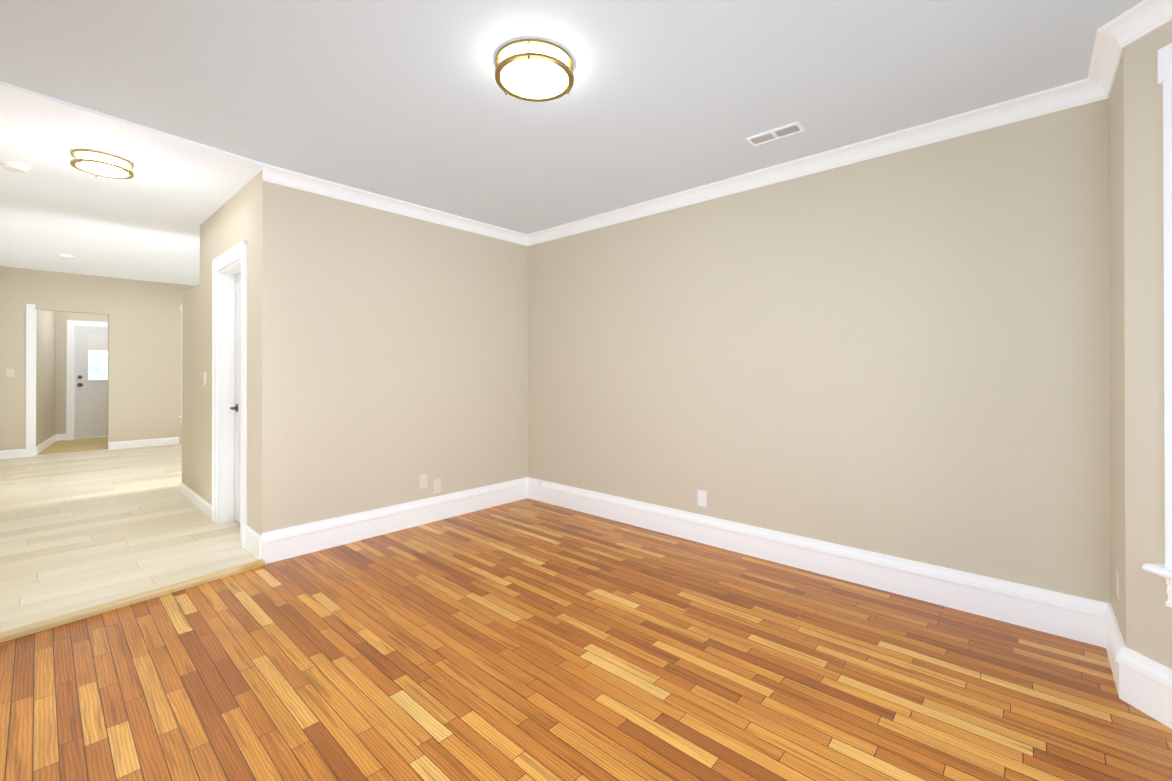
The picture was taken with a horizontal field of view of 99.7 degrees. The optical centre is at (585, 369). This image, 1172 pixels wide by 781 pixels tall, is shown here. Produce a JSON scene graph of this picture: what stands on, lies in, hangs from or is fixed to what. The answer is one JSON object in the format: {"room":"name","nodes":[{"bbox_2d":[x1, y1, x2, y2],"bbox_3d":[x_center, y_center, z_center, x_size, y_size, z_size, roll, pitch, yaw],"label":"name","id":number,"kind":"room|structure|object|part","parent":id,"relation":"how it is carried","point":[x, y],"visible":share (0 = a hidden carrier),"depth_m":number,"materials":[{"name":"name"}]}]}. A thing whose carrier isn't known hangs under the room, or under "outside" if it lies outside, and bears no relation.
{"room":"empty living room","nodes":[
{"label":"empty living room","id":0,"kind":"room"},
{"bbox_2d":[36,310,55,446],"bbox_3d":[-8.651,-0.125,7.846,0.120,2.800,1.964,0,0,-41],"label":"wall","id":1,"kind":"structure","parent":0,"point":[45,367],"depth_m":7.80,"materials":[{"name":"beige paint"}]},
{"bbox_2d":[26,304,35,456],"bbox_3d":[-7.951,0.158,7.080,0.140,2.170,0.097,0,0,42],"label":"trim","id":2,"kind":"structure","parent":1,"relation":"attached to","point":[30,380],"depth_m":7.03,"materials":[{"name":"white wood"}]},
{"bbox_2d":[36,434,65,454],"bbox_3d":[-8.553,1.186,7.916,1.882,0.110,0.352,0,0,42],"label":"baseboard","id":3,"kind":"structure","parent":1,"relation":"attached to","point":[48,442],"depth_m":8.03,"materials":[{"name":"white wood"}]},
{"bbox_2d":[55,311,107,433],"bbox_3d":[-8.907,0.380,9.020,0.120,3.800,1.850,0,0,42],"label":"wall","id":4,"kind":"structure","parent":0,"point":[62,318],"depth_m":8.65,"materials":[{"name":"beige paint"}]},
{"bbox_2d":[66,320,107,439],"bbox_3d":[-8.817,0.192,9.108,0.138,2.115,1.050,0,0,42],"label":"door frame","id":5,"kind":"structure","parent":4,"relation":"attached to","point":[71,324],"depth_m":8.71,"materials":[{"name":"white wood"}]},
{"bbox_2d":[74,326,107,437],"bbox_3d":[-8.802,0.232,9.095,0.103,1.995,0.854,0,0,42],"label":"exterior door","id":6,"kind":"structure","parent":4,"relation":"in","point":[90,408],"depth_m":8.91,"materials":[{"name":"white wood"}]},
{"bbox_3d":[-9.024,0.210,8.813,0.055,0.205,0.068,0,0,42],"label":"knob","id":7,"kind":"part","parent":6,"relation":"part of","materials":[{"name":"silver metal"}]},
{"bbox_3d":[-8.820,-0.220,9.112,0.004,0.830,0.504,0,0,42],"label":"glass","id":8,"kind":"part","parent":6,"relation":"part of","materials":[{"name":"clear glass"}]},
{"bbox_2d":[88,334,107,350],"bbox_3d":[-8.812,-0.488,9.106,0.010,0.295,0.504,0,0,42],"label":"shade","id":9,"kind":"object","parent":6,"relation":"attached to","point":[96,342],"depth_m":9.01,"materials":[{"name":"white"}]},
{"bbox_2d":[0,266,194,450],"bbox_3d":[-6.909,0.377,8.249,0.120,3.800,3.780,0,0,42],"label":"wall","id":10,"kind":"structure","parent":0,"point":[144,360],"depth_m":7.73,"materials":[{"name":"beige paint"}]},
{"bbox_2d":[6,369,13,376],"bbox_3d":[-8.040,0.052,6.900,0.008,0.115,0.072,0,0,42],"label":"light switch","id":11,"kind":"object","parent":10,"relation":"attached to","point":[9,372],"visible":1,"depth_m":6.90,"materials":[{"name":"beige plastic"}]},
{"bbox_2d":[0,449,25,458],"bbox_3d":[-8.033,1.185,6.900,0.014,0.115,0.275,0,0,42],"label":"baseboard","id":12,"kind":"structure","parent":10,"relation":"attached to","point":[16,453],"depth_m":6.91,"materials":[{"name":"white wood"}]},
{"bbox_2d":[108,437,178,449],"bbox_3d":[-7.091,1.188,7.945,0.014,0.115,0.850,0,0,42],"label":"baseboard","id":13,"kind":"structure","parent":10,"relation":"attached to","point":[141,443],"depth_m":7.92,"materials":[{"name":"white wood"}]},
{"bbox_2d":[178,305,181,423],"bbox_3d":[-6.431,-0.084,8.714,0.161,1.995,1.190,0,0,42],"label":"window","id":14,"kind":"structure","parent":10,"relation":"in","point":[181,366],"depth_m":8.28,"materials":[{"name":"white"}]},
{"bbox_2d":[0,444,257,631],"bbox_3d":[-4.327,1.253,5.817,7.209,0.029,3.930,0,0,42],"label":"floor","id":15,"kind":"structure","parent":0,"point":[80,530],"depth_m":3.70,"materials":[{"name":"beige wood"}]},
{"bbox_2d":[182,169,286,535],"bbox_3d":[-3.032,0.427,4.134,2.650,3.670,0.140,0,0,42],"label":"wall","id":16,"kind":"structure","parent":0,"point":[253,211],"depth_m":3.31,"materials":[{"name":"beige paint"}]},
{"bbox_2d":[180,482,211,518],"bbox_3d":[-3.499,1.184,4.543,1.434,0.100,0.154,0,0,42],"label":"baseboard","id":17,"kind":"structure","parent":16,"relation":"attached to","point":[198,501],"depth_m":4.44,"materials":[{"name":"white wood"}]},
{"bbox_2d":[212,241,247,547],"bbox_3d":[-2.640,0.172,3.764,0.906,2.118,0.166,0,0,42],"label":"door frame","id":18,"kind":"structure","parent":16,"relation":"attached to","point":[239,251],"depth_m":3.96,"materials":[{"name":"white wood"}]},
{"bbox_2d":[229,272,240,522],"bbox_3d":[-2.614,0.226,3.792,0.668,1.987,0.084,0,0,42],"label":"closet door","id":19,"kind":"structure","parent":16,"relation":"in","point":[237,408],"depth_m":3.96,"materials":[{"name":"white wood"}]},
{"bbox_3d":[-2.791,0.312,3.928,0.147,0.064,0.048,0,0,42],"label":"handle","id":20,"kind":"part","parent":19,"relation":"part of","materials":[{"name":"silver metal"}]},
{"bbox_2d":[245,526,261,559],"bbox_3d":[-2.226,1.155,3.301,0.340,0.150,0.014,0,0,42],"label":"baseboard","id":21,"kind":"structure","parent":16,"relation":"attached to","point":[253,542],"depth_m":3.27,"materials":[{"name":"white wood"}]},
{"bbox_2d":[286,187,527,527],"bbox_3d":[-1.333,-0.073,4.132,0.120,2.670,2.130,0,0,42],"label":"wall","id":22,"kind":"structure","parent":0,"point":[406,351],"depth_m":3.87,"materials":[{"name":"beige paint"}]},
{"bbox_2d":[262,478,525,563],"bbox_3d":[-1.342,1.162,4.008,0.027,0.200,2.220,0,0,42],"label":"baseboard","id":23,"kind":"structure","parent":22,"relation":"attached to","point":[281,544],"depth_m":3.76,"materials":[{"name":"white wood"}]},
{"bbox_2d":[263,164,526,244],"bbox_3d":[-1.335,-1.264,3.990,0.072,0.088,2.190,0,0,42],"label":"crown molding","id":24,"kind":"structure","parent":22,"relation":"attached to","point":[269,175],"depth_m":3.76,"materials":[{"name":"white wood"}]},
{"bbox_2d":[419,474,426,488],"bbox_3d":[-1.329,0.917,4.038,0.007,0.115,0.072,0,0,42],"label":"electrical outlet","id":25,"kind":"object","parent":22,"relation":"attached to","point":[423,481],"visible":1,"depth_m":4.04,"materials":[{"name":"beige plastic"}]},
{"bbox_2d":[433,479,440,493],"bbox_3d":[-1.245,0.977,4.130,0.008,0.115,0.072,0,0,42],"label":"electrical outlet","id":26,"kind":"object","parent":22,"relation":"attached to","point":[436,485],"visible":1,"depth_m":4.13,"materials":[{"name":"beige plastic"}]},
{"bbox_2d":[0,0,1141,285],"bbox_3d":[-3.480,-1.422,5.063,14.650,0.265,3.930,0,0,42],"label":"ceiling","id":27,"kind":"structure","parent":0,"point":[408,100],"depth_m":2.38,"materials":[{"name":"paint"}]},
{"bbox_2d":[0,161,31,172],"bbox_3d":[-3.621,-1.279,3.136,0.136,0.034,0.136,0,0,42],"label":"smoke detector","id":28,"kind":"object","parent":27,"relation":"attached to","point":[16,167],"visible":1,"depth_m":3.11,"materials":[{"name":"white plastic"}]},
{"bbox_2d":[495,39,573,101],"bbox_3d":[-0.221,-1.271,2.125,0.336,0.080,0.336,0,0,42],"label":"ceiling light","id":29,"kind":"object","parent":27,"relation":"attached to","point":[537,70],"visible":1,"depth_m":2.06,"materials":[{"name":"white glass"}]},
{"bbox_2d":[746,121,804,146],"bbox_3d":[1.052,-1.308,2.754,0.285,0.009,0.115,0,0,42],"label":"ceiling vent","id":30,"kind":"object","parent":27,"relation":"in","point":[776,133],"visible":1,"depth_m":2.74,"materials":[{"name":"white metal"}]},
{"bbox_2d":[0,436,1171,780],"bbox_3d":[-3.480,1.298,5.053,14.650,0.135,3.930,0,0,42],"label":"floor","id":31,"kind":"structure","parent":0,"point":[526,640],"depth_m":2.01,"materials":[{"name":"brown wood"}]},
{"bbox_2d":[0,559,264,642],"bbox_3d":[-2.473,1.240,2.608,0.048,0.032,1.391,0,0,35],"label":"threshold strip","id":32,"kind":"object","parent":31,"relation":"on","point":[18,632],"depth_m":2.61,"materials":[{"name":"brown wood"}]},
{"bbox_2d":[528,98,1110,602],"bbox_3d":[0.953,-0.074,3.606,4.220,2.670,0.150,0,0,42],"label":"wall","id":33,"kind":"structure","parent":0,"point":[904,354],"depth_m":2.87,"materials":[{"name":"beige paint"}]},
{"bbox_2d":[698,490,706,506],"bbox_3d":[0.844,0.941,3.595,0.072,0.115,0.008,0,0,42],"label":"electrical outlet","id":34,"kind":"object","parent":33,"relation":"attached to","point":[702,498],"visible":1,"depth_m":3.59,"materials":[{"name":"white plastic"}]},
{"bbox_2d":[526,477,1097,645],"bbox_3d":[0.887,1.160,3.543,3.960,0.200,0.027,0,0,42],"label":"baseboard","id":35,"kind":"structure","parent":33,"relation":"attached to","point":[1073,617],"depth_m":2.88,"materials":[{"name":"white wood"}]},
{"bbox_2d":[523,80,1109,245],"bbox_3d":[0.871,-1.266,3.535,3.960,0.088,0.072,0,0,42],"label":"crown molding","id":36,"kind":"structure","parent":33,"relation":"attached to","point":[1070,95],"depth_m":2.90,"materials":[{"name":"white wood"}]},
{"bbox_2d":[1109,51,1125,645],"bbox_3d":[2.264,-0.080,2.006,0.150,2.670,0.470,0,0,42],"label":"wall","id":37,"kind":"structure","parent":0,"point":[1117,324],"depth_m":2.03,"materials":[{"name":"beige paint"}]},
{"bbox_2d":[1116,566,1119,598],"bbox_3d":[2.183,0.875,2.030,0.007,0.115,0.072,0,0,42],"label":"electrical outlet","id":38,"kind":"object","parent":37,"relation":"attached to","point":[1117,582],"visible":1,"depth_m":2.02,"materials":[{"name":"beige plastic"}]},
{"bbox_2d":[1083,0,1171,99],"bbox_3d":[2.168,-1.273,1.462,0.886,0.088,1.254,0,0,42],"label":"crown molding","id":39,"kind":"structure","parent":37,"relation":"attached to","point":[1117,35],"depth_m":1.89,"materials":[{"name":"white wood"}]},
{"bbox_2d":[1098,601,1171,728],"bbox_3d":[2.205,1.153,1.461,0.840,0.200,1.252,0,0,42],"label":"baseboard","id":40,"kind":"structure","parent":37,"relation":"attached to","point":[1143,683],"depth_m":1.83,"materials":[{"name":"white wood"}]},
{"bbox_2d":[1123,20,1171,668],"bbox_3d":[2.156,-0.082,1.312,0.150,2.670,1.150,0,0,-3],"label":"wall","id":41,"kind":"structure","parent":0,"point":[1148,623],"depth_m":1.82,"materials":[{"name":"beige paint"}]},
{"bbox_2d":[1142,43,1171,607],"bbox_3d":[2.099,-0.153,1.254,0.160,1.961,1.050,0,0,-3],"label":"window","id":42,"kind":"structure","parent":41,"relation":"in","point":[1165,80],"depth_m":1.72,"materials":[{"name":"white wood"}]},
{"label":"outside","id":43,"kind":"structure","parent":0,"visible":0},
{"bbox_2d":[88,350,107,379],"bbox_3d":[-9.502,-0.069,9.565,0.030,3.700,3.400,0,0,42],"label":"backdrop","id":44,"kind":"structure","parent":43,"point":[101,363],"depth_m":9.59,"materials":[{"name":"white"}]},
{"bbox_3d":[-2.972,-1.294,3.041,0.216,0.005,0.216,0,0,42],"label":"hall ceiling light","id":45,"kind":"object","parent":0,"visible":0},
{"bbox_2d":[70,149,133,178],"bbox_3d":[-2.972,-1.252,3.041,0.280,0.080,0.280,0,0,42],"label":"hall ceiling light","id":46,"kind":"object","parent":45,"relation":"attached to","point":[99,163],"visible":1,"depth_m":2.99,"materials":[{"name":"white glass"}]},
{"bbox_3d":[-2.972,-1.255,3.041,0.228,0.071,0.228,0,0,42],"label":"lamp shade","id":47,"kind":"part","parent":46,"relation":"part of","materials":[{"name":"white glass"}]}
]}

